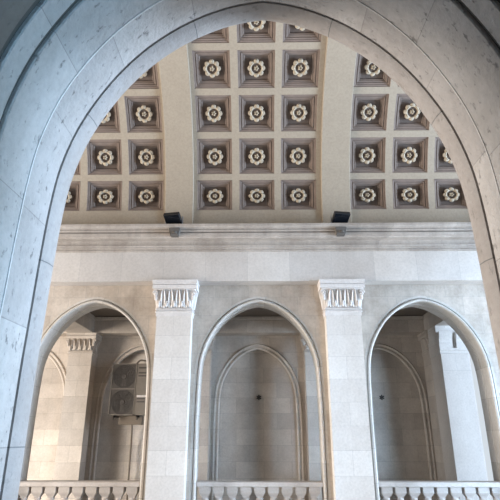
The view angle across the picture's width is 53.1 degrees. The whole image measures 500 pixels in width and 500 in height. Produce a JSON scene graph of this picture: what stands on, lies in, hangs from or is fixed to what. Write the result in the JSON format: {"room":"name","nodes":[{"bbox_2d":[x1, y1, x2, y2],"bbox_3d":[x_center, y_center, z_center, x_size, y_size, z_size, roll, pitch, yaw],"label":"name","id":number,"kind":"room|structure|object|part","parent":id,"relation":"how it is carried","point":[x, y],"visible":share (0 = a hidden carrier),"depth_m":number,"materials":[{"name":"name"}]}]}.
{"room":"grand hall gallery","nodes":[
{"label":"grand hall gallery","id":0,"kind":"room"},
{"bbox_2d":[27,335,436,499],"bbox_3d":[-0.907,3.898,12.167,12.150,4.870,0.300,0,-20,1],"label":"wall","id":1,"kind":"structure","parent":0,"point":[257,441],"depth_m":12.09,"materials":[{"name":"stone"}]},
{"bbox_2d":[48,351,65,394],"bbox_3d":[-5.463,4.174,11.985,2.156,3.826,0.088,0,-20,1],"label":"trim","id":2,"kind":"structure","parent":1,"relation":"attached to","point":[51,352],"depth_m":12.42,"materials":[{"name":"stone"}]},
{"bbox_2d":[53,333,101,499],"bbox_3d":[-4.117,3.990,11.768,0.752,4.020,0.495,0,-20,1],"label":"pilaster","id":3,"kind":"object","parent":1,"relation":"attached to","point":[71,453],"visible":1,"depth_m":11.74,"materials":[{"name":"stone"}]},
{"bbox_2d":[86,344,143,499],"bbox_3d":[-2.664,4.160,11.948,2.156,3.826,0.088,0,-20,1],"label":"trim","id":4,"kind":"structure","parent":1,"relation":"attached to","point":[140,345],"depth_m":12.05,"materials":[{"name":"stone"}]},
{"bbox_2d":[108,359,146,499],"bbox_3d":[-2.800,4.204,11.604,0.864,3.305,0.742,0,-20,1],"label":"air conditioner","id":5,"kind":"object","parent":1,"relation":"attached to","point":[127,399],"visible":0.98,"depth_m":11.57,"materials":[{"name":"plastic"}]},
{"bbox_3d":[-2.938,3.223,11.594,0.550,1.120,0.005,0,-20,1],"label":"panel","id":6,"kind":"part","parent":5,"relation":"part of","materials":[{"name":"beige metal"}]},
{"bbox_3d":[-2.945,3.221,11.589,0.584,1.160,0.012,0,-20,1],"label":"frame","id":7,"kind":"part","parent":5,"relation":"part of","materials":[{"name":"beige metal"}]},
{"bbox_3d":[-2.800,3.281,11.752,0.860,1.160,0.340,0,-20,1],"label":"casing","id":8,"kind":"part","parent":5,"relation":"part of","materials":[{"name":"grey metal"}]},
{"bbox_2d":[118,416,143,424],"bbox_3d":[-2.740,3.934,11.541,0.540,0.188,0.200,0,-20,1],"label":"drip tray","id":9,"kind":"object","parent":5,"relation":"on","point":[123,420],"depth_m":11.45,"materials":[{"name":"beige metal"}]},
{"bbox_2d":[197,336,215,499],"bbox_3d":[-1.237,3.977,11.730,0.752,4.020,0.495,0,-20,1],"label":"pilaster","id":10,"kind":"object","parent":1,"relation":"attached to","point":[205,407],"visible":0.19,"depth_m":11.59,"materials":[{"name":"stone"}]},
{"bbox_2d":[61,316,424,335],"bbox_3d":[-0.912,1.911,12.502,12.150,0.390,0.490,0,-20,1],"label":"trim","id":11,"kind":"structure","parent":1,"relation":"attached to","point":[242,325],"depth_m":12.31,"materials":[{"name":"stone"}]},
{"bbox_2d":[211,343,305,499],"bbox_3d":[0.186,4.147,11.911,2.156,3.826,0.088,0,-20,1],"label":"trim","id":12,"kind":"structure","parent":1,"relation":"attached to","point":[257,344],"depth_m":12.01,"materials":[{"name":"stone"}]},
{"bbox_2d":[299,334,321,499],"bbox_3d":[1.613,3.963,11.693,0.752,4.020,0.495,0,-20,1],"label":"pilaster","id":13,"kind":"object","parent":1,"relation":"attached to","point":[311,403],"visible":0.3,"depth_m":11.56,"materials":[{"name":"stone"}]},
{"bbox_2d":[372,343,437,499],"bbox_3d":[3.206,4.132,11.871,2.156,3.826,0.088,0,-20,1],"label":"trim","id":14,"kind":"structure","parent":1,"relation":"attached to","point":[376,344],"depth_m":11.97,"materials":[{"name":"stone"}]},
{"bbox_2d":[417,330,447,499],"bbox_3d":[4.471,3.914,11.561,0.562,4.020,0.695,0,-20,1],"label":"pilaster","id":15,"kind":"object","parent":1,"relation":"attached to","point":[423,338],"visible":0.23,"depth_m":11.72,"materials":[{"name":"stone"}]},
{"bbox_2d":[90,307,427,316],"bbox_3d":[0.195,1.181,11.423,14.400,0.190,3.950,0,-20,1],"label":"ceiling","id":16,"kind":"structure","parent":0,"point":[410,311],"depth_m":12.02,"materials":[{"name":"paint"}]},
{"bbox_2d":[61,22,470,223],"bbox_3d":[0.115,-2.998,6.812,14.400,3.350,6.700,0,-20,1],"label":"ceiling","id":17,"kind":"structure","parent":0,"point":[388,215],"depth_m":9.23,"materials":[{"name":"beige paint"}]},
{"bbox_2d":[64,181,80,210],"bbox_3d":[-3.500,-0.989,9.384,0.650,0.553,0.229,0,-20,1],"label":"coffer","id":18,"kind":"object","parent":17,"relation":"attached to","point":[72,203],"visible":0.23,"depth_m":9.40,"materials":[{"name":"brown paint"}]},
{"bbox_3d":[-3.499,-0.989,9.462,0.414,0.373,0.007,0,-8,1],"label":"coffer panel","id":19,"kind":"part","parent":18,"relation":"part of","materials":[{"name":"brown stone"}]},
{"bbox_2d":[74,161,80,174],"bbox_3d":[-3.504,-1.720,9.377,0.650,0.588,0.353,0,-20,1],"label":"coffer","id":20,"kind":"object","parent":17,"relation":"attached to","point":[77,171],"visible":0.04,"depth_m":9.40,"materials":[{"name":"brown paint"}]},
{"bbox_2d":[86,181,121,210],"bbox_3d":[-2.715,-0.993,9.374,0.650,0.553,0.229,0,-20,1],"label":"coffer","id":21,"kind":"object","parent":17,"relation":"attached to","point":[101,195],"visible":1,"depth_m":9.39,"materials":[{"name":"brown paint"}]},
{"bbox_3d":[-2.714,-0.993,9.452,0.414,0.373,0.007,0,-8,1],"label":"coffer panel","id":22,"kind":"part","parent":21,"relation":"part of","materials":[{"name":"brown stone"}]},
{"bbox_2d":[87,139,121,174],"bbox_3d":[-2.719,-1.724,9.367,0.650,0.588,0.353,0,-20,1],"label":"coffer","id":23,"kind":"object","parent":17,"relation":"attached to","point":[104,157],"visible":1,"depth_m":9.40,"materials":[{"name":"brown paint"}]},
{"bbox_3d":[-2.718,-1.746,9.463,0.414,0.429,0.007,0,6,1],"label":"coffer panel","id":24,"kind":"part","parent":23,"relation":"part of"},
{"bbox_2d":[94,101,120,132],"bbox_3d":[-2.725,-2.478,9.175,0.650,0.504,0.447,0,-20,1],"label":"coffer","id":25,"kind":"object","parent":17,"relation":"attached to","point":[110,123],"visible":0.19,"depth_m":9.29,"materials":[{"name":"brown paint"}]},
{"bbox_3d":[-2.724,-2.522,9.282,0.414,0.429,0.007,0,20,1],"label":"coffer panel","id":26,"kind":"part","parent":25,"relation":"part of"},
{"bbox_2d":[124,96,161,132],"bbox_3d":[-1.950,-2.482,9.165,0.650,0.504,0.447,0,-20,1],"label":"coffer","id":27,"kind":"object","parent":17,"relation":"attached to","point":[143,113],"visible":1,"depth_m":9.22,"materials":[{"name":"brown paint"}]},
{"bbox_3d":[-1.949,-2.526,9.272,0.414,0.429,0.007,0,20,1],"label":"coffer panel","id":28,"kind":"part","parent":27,"relation":"part of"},
{"bbox_2d":[128,63,158,88],"bbox_3d":[-1.958,-3.178,8.812,0.650,0.415,0.539,0,-20,1],"label":"coffer","id":29,"kind":"object","parent":17,"relation":"attached to","point":[149,79],"visible":0.16,"depth_m":8.99,"materials":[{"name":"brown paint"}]},
{"bbox_3d":[-1.957,-3.233,8.906,0.414,0.007,0.429,0,-56,1],"label":"coffer panel","id":30,"kind":"part","parent":29,"relation":"part of","materials":[{"name":"brown stone"}]},
{"bbox_2d":[128,139,163,174],"bbox_3d":[-1.944,-1.728,9.357,0.650,0.588,0.353,0,-20,1],"label":"coffer","id":31,"kind":"object","parent":17,"relation":"attached to","point":[145,155],"visible":1,"depth_m":9.39,"materials":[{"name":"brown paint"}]},
{"bbox_3d":[-1.943,-1.750,9.452,0.414,0.429,0.007,0,6,1],"label":"coffer panel","id":32,"kind":"part","parent":31,"relation":"part of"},
{"bbox_2d":[128,181,163,210],"bbox_3d":[-1.940,-0.996,9.364,0.650,0.553,0.229,0,-20,1],"label":"coffer","id":33,"kind":"object","parent":17,"relation":"attached to","point":[143,195],"visible":1,"depth_m":9.38,"materials":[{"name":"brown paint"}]},
{"bbox_3d":[-1.939,-0.997,9.442,0.414,0.373,0.007,0,-8,1],"label":"coffer panel","id":34,"kind":"part","parent":33,"relation":"part of","materials":[{"name":"brown stone"}]},
{"bbox_2d":[158,44,193,223],"bbox_3d":[-1.355,-2.883,6.791,0.530,3.120,6.240,0,-20,1],"label":"rib","id":35,"kind":"object","parent":17,"relation":"attached to","point":[174,71],"visible":0.7,"depth_m":9.20,"materials":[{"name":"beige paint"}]},
{"bbox_2d":[191,27,228,42],"bbox_3d":[-0.683,-3.776,8.292,0.650,0.313,0.610,0,-20,1],"label":"coffer","id":36,"kind":"object","parent":17,"relation":"attached to","point":[222,35],"visible":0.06,"depth_m":8.51,"materials":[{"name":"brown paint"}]},
{"bbox_2d":[192,50,230,87],"bbox_3d":[-0.673,-3.185,8.795,0.650,0.415,0.539,0,-20,1],"label":"coffer","id":37,"kind":"object","parent":17,"relation":"attached to","point":[211,68],"visible":1,"depth_m":8.85,"materials":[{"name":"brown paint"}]},
{"bbox_3d":[-0.672,-3.240,8.890,0.414,0.007,0.429,0,-56,1],"label":"coffer panel","id":38,"kind":"part","parent":37,"relation":"part of","materials":[{"name":"brown stone"}]},
{"bbox_2d":[195,95,231,131],"bbox_3d":[-0.665,-2.488,9.149,0.650,0.504,0.447,0,-20,1],"label":"coffer","id":39,"kind":"object","parent":17,"relation":"attached to","point":[213,112],"visible":1,"depth_m":9.21,"materials":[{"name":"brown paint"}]},
{"bbox_3d":[-0.664,-2.532,9.255,0.414,0.429,0.007,0,20,1],"label":"coffer panel","id":40,"kind":"part","parent":39,"relation":"part of","materials":[{"name":"brown stone"}]},
{"bbox_2d":[197,139,231,173],"bbox_3d":[-0.659,-1.734,9.340,0.650,0.588,0.353,0,-20,1],"label":"coffer","id":41,"kind":"object","parent":17,"relation":"attached to","point":[214,156],"visible":1,"depth_m":9.37,"materials":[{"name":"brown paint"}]},
{"bbox_3d":[-0.658,-1.756,9.435,0.414,0.429,0.007,0,6,1],"label":"coffer panel","id":42,"kind":"part","parent":41,"relation":"part of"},
{"bbox_2d":[197,180,231,209],"bbox_3d":[-0.655,-1.003,9.347,0.650,0.553,0.229,0,-20,1],"label":"coffer","id":43,"kind":"object","parent":17,"relation":"attached to","point":[211,194],"visible":1,"depth_m":9.36,"materials":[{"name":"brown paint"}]},
{"bbox_3d":[-0.654,-1.003,9.425,0.414,0.373,0.007,0,-8,1],"label":"coffer panel","id":44,"kind":"part","parent":43,"relation":"part of","materials":[{"name":"brown stone"}]},
{"bbox_2d":[237,50,274,87],"bbox_3d":[0.112,-3.188,8.785,0.650,0.415,0.539,0,-20,1],"label":"coffer","id":45,"kind":"object","parent":17,"relation":"attached to","point":[256,68],"visible":1,"depth_m":8.84,"materials":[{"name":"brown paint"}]},
{"bbox_3d":[0.113,-3.244,8.879,0.414,0.007,0.429,0,-56,1],"label":"coffer panel","id":46,"kind":"part","parent":45,"relation":"part of","materials":[{"name":"brown stone"}]},
{"bbox_2d":[238,95,273,131],"bbox_3d":[0.120,-2.492,9.138,0.650,0.504,0.447,0,-20,1],"label":"coffer","id":47,"kind":"object","parent":17,"relation":"attached to","point":[256,112],"visible":1,"depth_m":9.20,"materials":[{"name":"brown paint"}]},
{"bbox_3d":[0.121,-2.536,9.245,0.414,0.429,0.007,0,20,1],"label":"coffer panel","id":48,"kind":"part","parent":47,"relation":"part of","materials":[{"name":"brown stone"}]},
{"bbox_2d":[239,138,273,173],"bbox_3d":[0.126,-1.738,9.330,0.650,0.588,0.353,0,-20,1],"label":"coffer","id":49,"kind":"object","parent":17,"relation":"attached to","point":[256,155],"visible":1,"depth_m":9.36,"materials":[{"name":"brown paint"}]},
{"bbox_3d":[0.127,-1.760,9.425,0.414,0.429,0.007,0,6,1],"label":"coffer panel","id":50,"kind":"part","parent":49,"relation":"part of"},
{"bbox_2d":[237,21,275,42],"bbox_3d":[0.102,-3.780,8.282,0.650,0.313,0.610,0,-20,1],"label":"coffer","id":51,"kind":"object","parent":17,"relation":"attached to","point":[255,31],"visible":0.62,"depth_m":8.47,"materials":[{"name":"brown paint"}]},
{"bbox_3d":[0.103,-3.839,8.351,0.414,0.007,0.429,0,-41,1],"label":"coffer panel","id":52,"kind":"part","parent":51,"relation":"part of","materials":[{"name":"brown stone"}]},
{"bbox_2d":[239,180,274,209],"bbox_3d":[0.129,-1.006,9.337,0.650,0.553,0.229,0,-20,1],"label":"coffer","id":53,"kind":"object","parent":17,"relation":"attached to","point":[253,194],"visible":1,"depth_m":9.35,"materials":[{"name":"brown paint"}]},
{"bbox_3d":[0.130,-1.007,9.415,0.414,0.373,0.007,0,-8,1],"label":"coffer panel","id":54,"kind":"part","parent":53,"relation":"part of","materials":[{"name":"brown stone"}]},
{"bbox_2d":[281,138,315,173],"bbox_3d":[0.901,-1.742,9.319,0.650,0.588,0.353,0,-20,1],"label":"coffer","id":55,"kind":"object","parent":17,"relation":"attached to","point":[298,155],"visible":1,"depth_m":9.35,"materials":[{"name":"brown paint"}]},
{"bbox_3d":[0.902,-1.764,9.415,0.414,0.429,0.007,0,6,1],"label":"coffer panel","id":56,"kind":"part","parent":55,"relation":"part of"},
{"bbox_2d":[281,180,316,209],"bbox_3d":[0.904,-1.010,9.327,0.650,0.553,0.229,0,-20,1],"label":"coffer","id":57,"kind":"object","parent":17,"relation":"attached to","point":[295,194],"visible":1,"depth_m":9.35,"materials":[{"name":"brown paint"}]},
{"bbox_3d":[0.905,-1.010,9.405,0.414,0.373,0.007,0,-8,1],"label":"coffer panel","id":58,"kind":"part","parent":57,"relation":"part of","materials":[{"name":"brown stone"}]},
{"bbox_2d":[281,94,317,130],"bbox_3d":[0.894,-2.495,9.128,0.650,0.504,0.447,0,-20,1],"label":"coffer","id":59,"kind":"object","parent":17,"relation":"attached to","point":[298,112],"visible":1,"depth_m":9.18,"materials":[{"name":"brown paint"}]},
{"bbox_3d":[0.896,-2.539,9.235,0.414,0.429,0.007,0,20,1],"label":"coffer panel","id":60,"kind":"part","parent":59,"relation":"part of","materials":[{"name":"brown stone"}]},
{"bbox_2d":[282,49,319,87],"bbox_3d":[0.886,-3.192,8.774,0.650,0.415,0.539,0,-20,1],"label":"coffer","id":61,"kind":"object","parent":17,"relation":"attached to","point":[300,67],"visible":1,"depth_m":8.83,"materials":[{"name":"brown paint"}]},
{"bbox_3d":[0.887,-3.247,8.869,0.414,0.007,0.429,0,-56,1],"label":"coffer panel","id":62,"kind":"part","parent":61,"relation":"part of","materials":[{"name":"brown stone"}]},
{"bbox_2d":[283,23,321,41],"bbox_3d":[0.877,-3.784,8.272,0.650,0.313,0.610,0,-20,1],"label":"coffer","id":63,"kind":"object","parent":17,"relation":"attached to","point":[291,33],"visible":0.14,"depth_m":8.48,"materials":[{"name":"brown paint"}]},
{"bbox_3d":[0.878,-3.843,8.341,0.414,0.007,0.429,0,-41,1],"label":"coffer panel","id":64,"kind":"part","parent":63,"relation":"part of","materials":[{"name":"brown stone"}]},
{"bbox_2d":[321,37,356,222],"bbox_3d":[1.547,-2.897,6.753,0.535,3.120,6.240,0,-20,1],"label":"rib","id":65,"kind":"object","parent":17,"relation":"attached to","point":[340,60],"visible":0.78,"depth_m":9.15,"materials":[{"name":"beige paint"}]},
{"bbox_2d":[350,137,385,172],"bbox_3d":[2.186,-1.748,9.303,0.650,0.588,0.353,0,-20,1],"label":"coffer","id":66,"kind":"object","parent":17,"relation":"attached to","point":[367,154],"visible":1,"depth_m":9.33,"materials":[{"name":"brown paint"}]},
{"bbox_3d":[2.187,-1.770,9.398,0.414,0.429,0.007,0,6,1],"label":"coffer panel","id":67,"kind":"part","parent":66,"relation":"part of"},
{"bbox_2d":[350,179,385,208],"bbox_3d":[2.189,-1.016,9.310,0.650,0.553,0.229,0,-20,1],"label":"coffer","id":68,"kind":"object","parent":17,"relation":"attached to","point":[364,193],"visible":1,"depth_m":9.32,"materials":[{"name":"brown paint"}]},
{"bbox_3d":[2.190,-1.017,9.388,0.414,0.373,0.007,0,-8,1],"label":"coffer panel","id":69,"kind":"part","parent":68,"relation":"part of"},
{"bbox_2d":[351,94,388,130],"bbox_3d":[2.179,-2.502,9.111,0.650,0.504,0.447,0,-20,1],"label":"coffer","id":70,"kind":"object","parent":17,"relation":"attached to","point":[369,111],"visible":1,"depth_m":9.17,"materials":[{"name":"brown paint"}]},
{"bbox_3d":[2.181,-2.546,9.218,0.414,0.429,0.007,0,20,1],"label":"coffer panel","id":71,"kind":"part","parent":70,"relation":"part of","materials":[{"name":"brown stone"}]},
{"bbox_2d":[354,53,390,86],"bbox_3d":[2.171,-3.198,8.758,0.650,0.415,0.539,0,-20,1],"label":"coffer","id":72,"kind":"object","parent":17,"relation":"attached to","point":[367,74],"visible":0.7,"depth_m":8.91,"materials":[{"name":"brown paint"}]},
{"bbox_3d":[2.172,-3.253,8.852,0.414,0.007,0.429,0,-56,1],"label":"coffer panel","id":73,"kind":"part","parent":72,"relation":"part of","materials":[{"name":"brown stone"}]},
{"bbox_2d":[392,137,428,172],"bbox_3d":[2.970,-1.752,9.292,0.650,0.588,0.353,0,-20,1],"label":"coffer","id":74,"kind":"object","parent":17,"relation":"attached to","point":[410,154],"visible":1,"depth_m":9.32,"materials":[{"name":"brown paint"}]},
{"bbox_3d":[2.972,-1.774,9.388,0.414,0.429,0.007,0,6,1],"label":"coffer panel","id":75,"kind":"part","parent":74,"relation":"part of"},
{"bbox_2d":[392,179,428,208],"bbox_3d":[2.974,-1.020,9.300,0.650,0.553,0.229,0,-20,1],"label":"coffer","id":76,"kind":"object","parent":17,"relation":"attached to","point":[407,193],"visible":1,"depth_m":9.32,"materials":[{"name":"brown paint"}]},
{"bbox_3d":[2.975,-1.020,9.378,0.414,0.373,0.007,0,-8,1],"label":"coffer panel","id":77,"kind":"part","parent":76,"relation":"part of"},
{"bbox_2d":[394,94,429,130],"bbox_3d":[2.964,-2.506,9.101,0.650,0.504,0.447,0,-20,1],"label":"coffer","id":78,"kind":"object","parent":17,"relation":"attached to","point":[408,116],"visible":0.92,"depth_m":9.19,"materials":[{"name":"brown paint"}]},
{"bbox_3d":[2.966,-2.550,9.208,0.414,0.429,0.007,0,20,1],"label":"coffer panel","id":79,"kind":"part","parent":78,"relation":"part of","materials":[{"name":"brown stone"}]},
{"bbox_2d":[434,137,455,171],"bbox_3d":[3.745,-1.755,9.282,0.650,0.588,0.353,0,-20,1],"label":"coffer","id":80,"kind":"object","parent":17,"relation":"attached to","point":[442,161],"visible":0.24,"depth_m":9.32,"materials":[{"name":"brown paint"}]},
{"bbox_3d":[3.747,-1.777,9.378,0.414,0.429,0.007,0,6,1],"label":"coffer panel","id":81,"kind":"part","parent":80,"relation":"part of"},
{"bbox_2d":[434,179,467,208],"bbox_3d":[3.749,-1.024,9.289,0.650,0.553,0.229,0,-20,1],"label":"coffer","id":82,"kind":"object","parent":17,"relation":"attached to","point":[449,194],"visible":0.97,"depth_m":9.31,"materials":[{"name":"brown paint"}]},
{"bbox_3d":[3.750,-1.024,9.367,0.414,0.373,0.007,0,-8,1],"label":"coffer panel","id":83,"kind":"part","parent":82,"relation":"part of","materials":[{"name":"brown stone"}]},
{"bbox_2d":[43,284,499,499],"bbox_3d":[0.164,4.288,7.875,14.400,9.820,0.550,0,-20,1],"label":"wall","id":84,"kind":"structure","parent":0,"point":[469,300],"depth_m":8.81,"materials":[{"name":"stone"}]},
{"bbox_2d":[18,480,139,499],"bbox_3d":[-2.718,4.152,7.824,1.980,0.980,0.260,0,-20,1],"label":"balustrade","id":85,"kind":"object","parent":84,"relation":"on","point":[37,488],"visible":0.98,"depth_m":7.87,"materials":[{"name":"stone"}]},
{"bbox_3d":[-2.718,3.728,7.981,1.980,0.075,0.260,0,-20,1],"label":"rail","id":86,"kind":"part","parent":85,"relation":"part of","materials":[{"name":"stone"}]},
{"bbox_2d":[65,312,94,332],"bbox_3d":[-4.181,1.323,10.945,0.620,0.408,3.030,0,-20,1],"label":"beam","id":87,"kind":"structure","parent":84,"relation":"attached to","point":[84,324],"depth_m":11.89,"materials":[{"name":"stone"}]},
{"bbox_2d":[17,297,152,499],"bbox_3d":[-2.716,2.789,8.460,2.200,3.978,0.574,0,-20,1],"label":"stone archway","id":88,"kind":"object","parent":84,"relation":"attached to","point":[61,322],"visible":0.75,"depth_m":8.71,"materials":[{"name":"beige stone"}]},
{"bbox_2d":[145,279,198,499],"bbox_3d":[-1.297,2.534,8.084,0.781,4.195,0.336,0,-20,1],"label":"pilaster","id":89,"kind":"object","parent":84,"relation":"attached to","point":[175,299],"visible":1,"depth_m":8.11,"materials":[{"name":"white stone"}]},
{"bbox_2d":[169,228,180,237],"bbox_3d":[-1.322,-0.306,8.781,0.197,0.144,0.199,0,-20,1],"label":"bracket","id":90,"kind":"object","parent":84,"relation":"attached to","point":[174,232],"visible":1,"depth_m":8.74,"materials":[{"name":"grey stone"}]},
{"bbox_2d":[196,480,322,499],"bbox_3d":[0.152,4.138,7.787,1.980,0.980,0.260,0,-20,1],"label":"balustrade","id":91,"kind":"object","parent":84,"relation":"on","point":[204,486],"visible":1,"depth_m":7.83,"materials":[{"name":"stone"}]},
{"bbox_3d":[0.152,3.714,7.944,1.980,0.075,0.260,0,-20,1],"label":"rail","id":92,"kind":"part","parent":91,"relation":"part of","materials":[{"name":"stone"}]},
{"bbox_2d":[189,296,330,499],"bbox_3d":[0.154,2.775,8.422,2.200,3.978,0.574,0,-20,1],"label":"stone archway","id":93,"kind":"object","parent":84,"relation":"attached to","point":[258,301],"visible":1,"depth_m":8.44,"materials":[{"name":"beige stone"}]},
{"bbox_2d":[50,251,482,285],"bbox_3d":[0.158,0.330,8.918,14.400,0.550,0.280,0,-20,1],"label":"frieze","id":94,"kind":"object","parent":84,"relation":"attached to","point":[376,267],"depth_m":8.79,"materials":[{"name":"stone"}]},
{"bbox_2d":[56,222,476,252],"bbox_3d":[0.157,-0.160,9.006,14.400,0.450,0.615,0,-20,1],"label":"trim","id":95,"kind":"structure","parent":84,"relation":"attached to","point":[413,236],"depth_m":8.83,"materials":[{"name":"stone"}]},
{"bbox_2d":[163,212,182,223],"bbox_3d":[-1.366,-0.541,8.909,0.322,0.196,0.274,-4,-21,11],"label":"floodlight","id":96,"kind":"object","parent":95,"relation":"on","point":[173,217],"visible":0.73,"depth_m":8.84,"materials":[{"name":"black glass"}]},
{"bbox_3d":[-1.370,-0.516,8.882,0.264,0.126,0.228,-4,-21,11],"label":"glass","id":97,"kind":"part","parent":96,"relation":"part of","materials":[{"name":"black glass"}]},
{"bbox_2d":[330,211,350,222],"bbox_3d":[1.604,-0.555,8.870,0.322,0.196,0.274,4,-21,-10],"label":"floodlight","id":98,"kind":"object","parent":95,"relation":"on","point":[338,216],"visible":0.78,"depth_m":8.81,"materials":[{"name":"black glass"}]},
{"bbox_3d":[1.607,-0.531,8.843,0.264,0.126,0.228,4,-21,-10],"label":"glass","id":99,"kind":"part","parent":98,"relation":"part of","materials":[{"name":"black glass"}]},
{"bbox_2d":[335,227,345,236],"bbox_3d":[1.583,-0.320,8.743,0.197,0.144,0.199,0,-20,1],"label":"bracket","id":100,"kind":"object","parent":84,"relation":"attached to","point":[340,231],"visible":1,"depth_m":8.70,"materials":[{"name":"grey metal"}]},
{"bbox_2d":[317,279,374,499],"bbox_3d":[1.588,2.521,8.046,0.781,4.195,0.336,0,-20,1],"label":"pilaster","id":101,"kind":"object","parent":84,"relation":"attached to","point":[341,299],"visible":1,"depth_m":8.07,"materials":[{"name":"white stone"}]},
{"bbox_2d":[365,296,499,499],"bbox_3d":[3.003,2.761,8.385,2.200,3.978,0.574,0,-20,1],"label":"stone archway","id":102,"kind":"object","parent":84,"relation":"attached to","point":[481,359],"visible":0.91,"depth_m":8.51,"materials":[{"name":"beige stone"}]},
{"bbox_2d":[423,312,448,329],"bbox_3d":[4.548,1.281,10.831,0.620,0.408,3.030,0,-20,1],"label":"trim","id":103,"kind":"structure","parent":84,"relation":"attached to","point":[430,320],"depth_m":11.71,"materials":[{"name":"stone"}]},
{"bbox_2d":[378,481,499,499],"bbox_3d":[3.002,4.125,7.749,1.980,0.980,0.260,0,-20,1],"label":"balustrade","id":104,"kind":"object","parent":84,"relation":"on","point":[427,489],"visible":0.99,"depth_m":7.80,"materials":[{"name":"stone"}]},
{"bbox_3d":[3.002,3.700,7.906,1.980,0.075,0.260,0,-20,1],"label":"rail","id":105,"kind":"part","parent":104,"relation":"part of","materials":[{"name":"stone"}]},
{"bbox_3d":[0.195,5.519,9.818,14.400,0.200,3.950,0,-20,1],"label":"floor","id":106,"kind":"structure","parent":0,"visible":0},
{"bbox_2d":[428,326,490,499],"bbox_3d":[4.561,3.682,10.934,0.650,4.020,0.790,0,-20,1],"label":"stone pier","id":107,"kind":"object","parent":106,"relation":"on","point":[460,434],"visible":0.87,"depth_m":10.81,"materials":[{"name":"stone"}]},
{"bbox_3d":[0.064,1.799,1.146,14.400,9.820,1.000,0,-20,1],"label":"wall","id":108,"kind":"structure","parent":0,"visible":0},
{"bbox_2d":[0,0,499,499],"bbox_3d":[0.064,0.262,1.733,2.340,4.050,1.014,0,-20,1],"label":"stone archway","id":109,"kind":"object","parent":108,"relation":"attached to","point":[65,64],"visible":1,"depth_m":2.24,"materials":[{"name":"white stone"}]},
{"bbox_3d":[0.059,0.132,1.379,2.340,4.050,0.260,0,-20,1],"label":"moulding","id":110,"kind":"part","parent":109,"relation":"part of","materials":[{"name":"grey stone"}]}
]}

